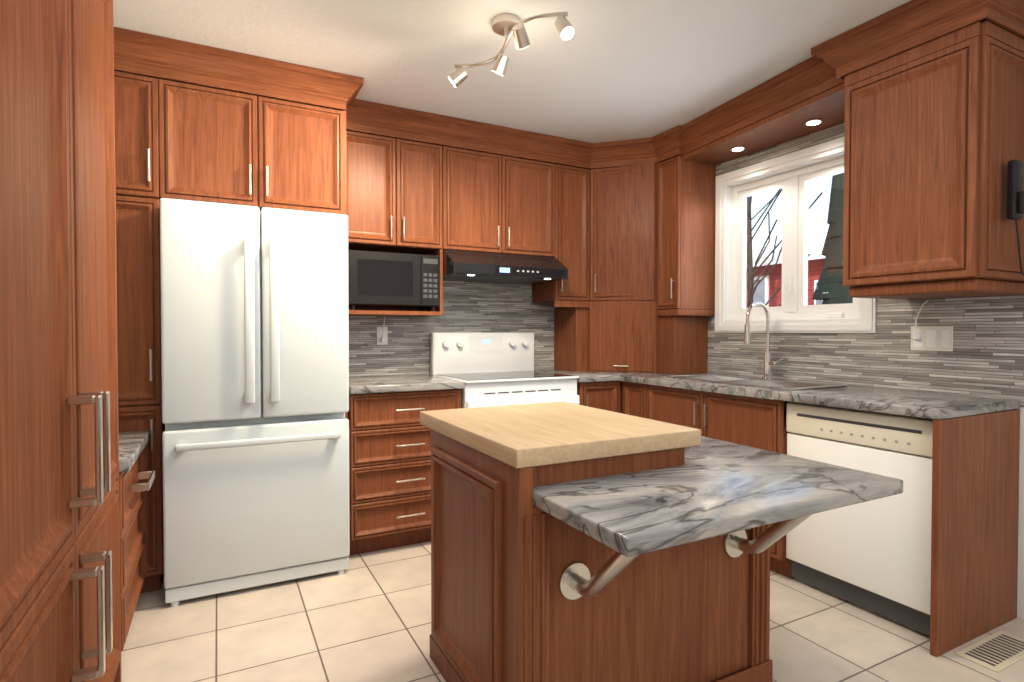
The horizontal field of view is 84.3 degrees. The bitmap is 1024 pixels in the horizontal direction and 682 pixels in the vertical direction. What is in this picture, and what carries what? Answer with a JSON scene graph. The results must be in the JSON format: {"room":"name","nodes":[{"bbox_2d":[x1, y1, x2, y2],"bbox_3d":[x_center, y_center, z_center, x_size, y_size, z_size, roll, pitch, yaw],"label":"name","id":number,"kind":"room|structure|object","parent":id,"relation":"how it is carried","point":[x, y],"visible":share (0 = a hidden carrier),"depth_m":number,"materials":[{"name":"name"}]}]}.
{"room":"kitchen","nodes":[
{"label":"kitchen","id":0,"kind":"room"},
{"bbox_2d":[347,130,608,376],"bbox_3d":[-0.804,-0.155,3.708,3.900,2.580,0.156,-1,1,-27],"label":"wall","id":1,"kind":"structure","parent":0,"point":[468,307],"depth_m":3.83,"materials":[{"name":"grey tile"}]},
{"bbox_2d":[162,79,346,214],"bbox_3d":[-1.355,-0.917,2.973,0.809,0.530,0.602,-1,1,-27],"label":"upper cabinet","id":2,"kind":"object","parent":1,"relation":"attached to","point":[179,140],"depth_m":2.70,"materials":[{"name":"brown wood"}]},
{"bbox_2d":[377,317,387,344],"bbox_3d":[-0.821,-0.066,3.591,0.070,0.180,0.038,-1,1,-27],"label":"electrical outlet","id":3,"kind":"object","parent":1,"relation":"attached to","point":[382,335],"visible":1,"depth_m":3.60,"materials":[{"name":"beige plastic"}]},
{"bbox_2d":[346,130,445,301],"bbox_3d":[-0.769,-0.730,3.440,0.623,0.920,0.323,-1,1,-27],"label":"upper cabinet","id":4,"kind":"object","parent":1,"relation":"attached to","point":[409,197],"depth_m":3.31,"materials":[{"name":"brown wood"}]},
{"bbox_2d":[348,250,439,311],"bbox_3d":[-0.747,-0.350,3.437,0.544,0.340,0.303,-1,1,-27],"label":"microwave","id":5,"kind":"object","parent":4,"relation":"in","point":[390,280],"visible":0.83,"depth_m":3.30,"materials":[{"name":"black"}]},
{"bbox_2d":[442,147,557,301],"bbox_3d":[-0.136,-0.736,3.769,0.804,0.920,0.323,-1,1,-27],"label":"upper cabinet","id":6,"kind":"object","parent":1,"relation":"attached to","point":[495,203],"depth_m":3.63,"materials":[{"name":"brown wood"}]},
{"bbox_2d":[443,249,567,284],"bbox_3d":[-0.099,-0.482,3.701,0.798,0.164,0.485,-1,1,-27],"label":"range hood","id":7,"kind":"object","parent":6,"relation":"attached to","point":[470,266],"visible":1,"depth_m":3.53,"materials":[{"name":"black metal"}]},
{"bbox_2d":[543,164,589,305],"bbox_3d":[0.347,-0.740,4.020,0.285,0.920,0.323,-1,1,-27],"label":"upper cabinet","id":8,"kind":"object","parent":1,"relation":"attached to","point":[573,182],"depth_m":3.90,"materials":[{"name":"brown wood"}]},
{"bbox_2d":[113,0,1004,166],"bbox_3d":[0.598,-1.348,1.015,4.220,0.100,6.190,-1,1,-27],"label":"ceiling","id":9,"kind":"structure","parent":0,"point":[613,70],"depth_m":2.55,"materials":[{"name":"white paint"}]},
{"bbox_2d":[448,11,574,87],"bbox_3d":[-0.028,-1.230,2.337,0.274,0.180,0.658,-1,1,-27],"label":"spotlight","id":10,"kind":"object","parent":9,"relation":"attached to","point":[507,26],"visible":1,"depth_m":2.29,"materials":[{"name":"silver metal"}]},
{"bbox_2d":[121,541,1023,681],"bbox_3d":[0.598,1.212,1.060,4.220,0.060,6.190,-1,1,-27],"label":"floor","id":11,"kind":"structure","parent":0,"point":[365,617],"depth_m":2.22,"materials":[{"name":"tile"}]},
{"bbox_2d":[0,0,121,681],"bbox_3d":[-1.207,-0.057,1.043,0.699,2.478,1.646,-1,1,-27],"label":"pantry","id":12,"kind":"object","parent":11,"relation":"on","point":[60,606],"visible":1,"depth_m":1.24,"materials":[{"name":"brown wood"}]},
{"bbox_2d":[119,430,154,650],"bbox_3d":[-1.738,0.784,2.083,0.704,0.760,0.660,-1,1,-27],"label":"base cabinet","id":13,"kind":"object","parent":11,"relation":"on","point":[133,484],"visible":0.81,"depth_m":2.17,"materials":[{"name":"brown wood"}]},
{"bbox_2d":[114,71,164,593],"bbox_3d":[-1.906,-0.012,2.702,0.433,2.330,0.602,-1,1,-27],"label":"tall cabinet","id":14,"kind":"object","parent":11,"relation":"on","point":[138,98],"depth_m":2.51,"materials":[{"name":"brown wood"}]},
{"bbox_2d":[160,198,349,606],"bbox_3d":[-1.304,0.265,2.897,0.787,1.770,0.785,-1,1,-27],"label":"fridge","id":15,"kind":"object","parent":11,"relation":"on","point":[255,366],"visible":1,"depth_m":2.57,"materials":[{"name":"white metal"}]},
{"bbox_2d":[348,381,621,555],"bbox_3d":[-0.178,0.700,3.598,1.785,0.874,0.631,-1,1,-27],"label":"base cabinet","id":16,"kind":"object","parent":11,"relation":"on","point":[389,470],"visible":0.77,"depth_m":3.06,"materials":[{"name":"brown wood"}]},
{"bbox_2d":[349,374,464,393],"bbox_3d":[-0.693,0.247,3.327,0.633,0.040,0.632,-1,1,-27],"label":"countertop","id":17,"kind":"structure","parent":16,"relation":"on","point":[420,382],"depth_m":3.14,"materials":[{"name":"stone"}]},
{"bbox_2d":[534,369,616,382],"bbox_3d":[0.412,0.237,3.899,0.299,0.040,0.637,-1,1,-27],"label":"countertop","id":18,"kind":"structure","parent":16,"relation":"on","point":[586,376],"depth_m":3.67,"materials":[{"name":"stone"}]},
{"bbox_2d":[430,333,579,407],"bbox_3d":[-0.046,0.527,3.619,0.769,1.160,0.695,-1,1,-27],"label":"stove","id":19,"kind":"object","parent":11,"relation":"on","point":[491,369],"visible":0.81,"depth_m":3.71,"materials":[{"name":"white enamel"},{"name":"metal"},{"name":"black glass"}]},
{"bbox_2d":[420,402,902,681],"bbox_3d":[0.374,0.720,1.882,1.050,0.895,1.170,-1,1,-27],"label":"kitchen island","id":20,"kind":"object","parent":11,"relation":"on","point":[571,542],"visible":1,"depth_m":1.65,"materials":[{"name":"brown wood"}]},
{"bbox_2d":[622,381,717,417],"bbox_3d":[1.036,0.697,3.788,0.593,0.874,0.259,-1,1,-27],"label":"base cabinet","id":21,"kind":"object","parent":11,"relation":"on","point":[635,396],"depth_m":3.54,"materials":[{"name":"brown wood"}]},
{"bbox_2d":[605,372,1019,421],"bbox_3d":[1.257,0.304,3.302,0.649,0.170,2.477,-1,1,-27],"label":"countertop","id":22,"kind":"structure","parent":21,"relation":"on","point":[928,405],"depth_m":2.58,"materials":[{"name":"stone"}]},
{"bbox_2d":[554,163,707,373],"bbox_3d":[0.822,-0.493,4.015,0.743,1.414,0.778,-1,1,-27],"label":"cabinet","id":23,"kind":"object","parent":22,"relation":"on","point":[619,325],"visible":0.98,"depth_m":3.88,"materials":[{"name":"brown wood"}]},
{"bbox_2d":[744,302,786,378],"bbox_3d":[1.442,-0.003,3.208,0.219,0.446,0.162,-1,1,-27],"label":"faucet","id":24,"kind":"object","parent":22,"relation":"on","point":[768,363],"visible":1,"depth_m":3.27,"materials":[{"name":"silver metal"}]},
{"bbox_2d":[646,397,793,578],"bbox_3d":[1.317,0.773,3.248,0.593,0.740,0.958,-1,1,-27],"label":"base cabinet","id":25,"kind":"object","parent":11,"relation":"on","point":[747,423],"depth_m":2.92,"materials":[{"name":"brown wood"}]},
{"bbox_2d":[786,402,933,635],"bbox_3d":[1.693,0.724,2.534,0.549,0.863,0.647,-1,1,-27],"label":"dishwasher","id":26,"kind":"object","parent":11,"relation":"on","point":[874,556],"visible":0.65,"depth_m":2.35,"materials":[{"name":"white metal"}]},
{"bbox_2d":[955,631,1023,671],"bbox_3d":[1.826,1.159,2.121,0.340,0.006,0.130,-1,1,-27],"label":"floor vent","id":27,"kind":"object","parent":11,"relation":"in","point":[998,651],"visible":1,"depth_m":2.11,"materials":[{"name":"beige metal"}]},
{"bbox_2d":[659,29,1023,618],"bbox_3d":[2.401,-0.124,1.975,0.156,2.580,6.190,-1,1,-27],"label":"wall","id":28,"kind":"structure","parent":0,"point":[985,357],"depth_m":2.75,"materials":[{"name":"grey tile"}]},
{"bbox_2d":[715,137,876,332],"bbox_3d":[1.646,-0.568,3.339,0.128,1.040,1.040,-1,1,-27],"label":"window","id":29,"kind":"structure","parent":28,"relation":"in","point":[792,175],"depth_m":3.37,"materials":[{"name":"white"}]},
{"bbox_2d":[657,21,1023,316],"bbox_3d":[1.486,-0.668,3.007,0.492,1.030,1.902,-1,1,-27],"label":"upper cabinet","id":30,"kind":"object","parent":28,"relation":"attached to","point":[933,137],"visible":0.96,"depth_m":2.29,"materials":[{"name":"brown wood"}]},
{"bbox_2d":[114,0,1023,168],"bbox_3d":[0.046,-1.246,2.380,3.620,0.148,2.302,-1,1,-27],"label":"crown molding","id":31,"kind":"structure","parent":30,"relation":"on","point":[833,62],"depth_m":2.74,"materials":[{"name":"brown wood"}]},
{"bbox_2d":[730,146,744,151],"bbox_3d":[1.366,-1.161,3.420,0.084,0.008,0.084,-1,1,-27],"label":"recessed light","id":32,"kind":"object","parent":30,"relation":"attached to","point":[737,148],"visible":0.98,"depth_m":3.41,"materials":[{"name":"white glass"}]},
{"bbox_2d":[805,119,822,125],"bbox_3d":[1.593,-1.153,2.985,0.084,0.008,0.084,-1,1,-27],"label":"recessed light","id":33,"kind":"object","parent":30,"relation":"attached to","point":[812,122],"visible":0.96,"depth_m":2.97,"materials":[{"name":"white glass"}]},
{"bbox_2d":[1007,160,1023,275],"bbox_3d":[1.944,-0.456,2.145,0.166,0.443,0.049,-1,1,-27],"label":"phone","id":34,"kind":"object","parent":30,"relation":"attached to","point":[1015,201],"visible":1,"depth_m":2.11,"materials":[{"name":"black plastic"}]},
{"bbox_2d":[911,300,952,351],"bbox_3d":[1.947,-0.072,2.636,0.038,0.238,0.176,-1,1,-27],"label":"outlet","id":35,"kind":"object","parent":28,"relation":"attached to","point":[931,338],"visible":1,"depth_m":2.64,"materials":[{"name":"beige plastic"}]},
{"label":"outside","id":36,"kind":"structure","parent":0,"visible":0},
{"bbox_3d":[8.505,1.979,27.014,120.000,0.100,120.000,-1,1,-27],"label":"ground","id":37,"kind":"structure","parent":36,"visible":0},
{"bbox_2d":[746,188,822,307],"bbox_3d":[4.622,-1.531,11.101,2.560,7.475,2.613,-1,1,-27],"label":"tree","id":38,"kind":"object","parent":37,"relation":"on","point":[750,257],"depth_m":11.12,"materials":[{"name":"grey plant"}]},
{"bbox_2d":[746,238,825,307],"bbox_3d":[7.871,-0.403,17.340,9.020,5.000,13.500,-1,1,-27],"label":"house","id":39,"kind":"structure","parent":37,"relation":"on","point":[776,275],"depth_m":12.43,"materials":[{"name":"red brick"}]},
{"bbox_2d":[812,173,852,303],"bbox_3d":[5.683,-0.641,9.844,1.682,5.738,1.687,-1,1,-27],"label":"conifer","id":40,"kind":"object","parent":37,"relation":"on","point":[833,240],"depth_m":9.64,"materials":[{"name":"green plant"}]}
]}

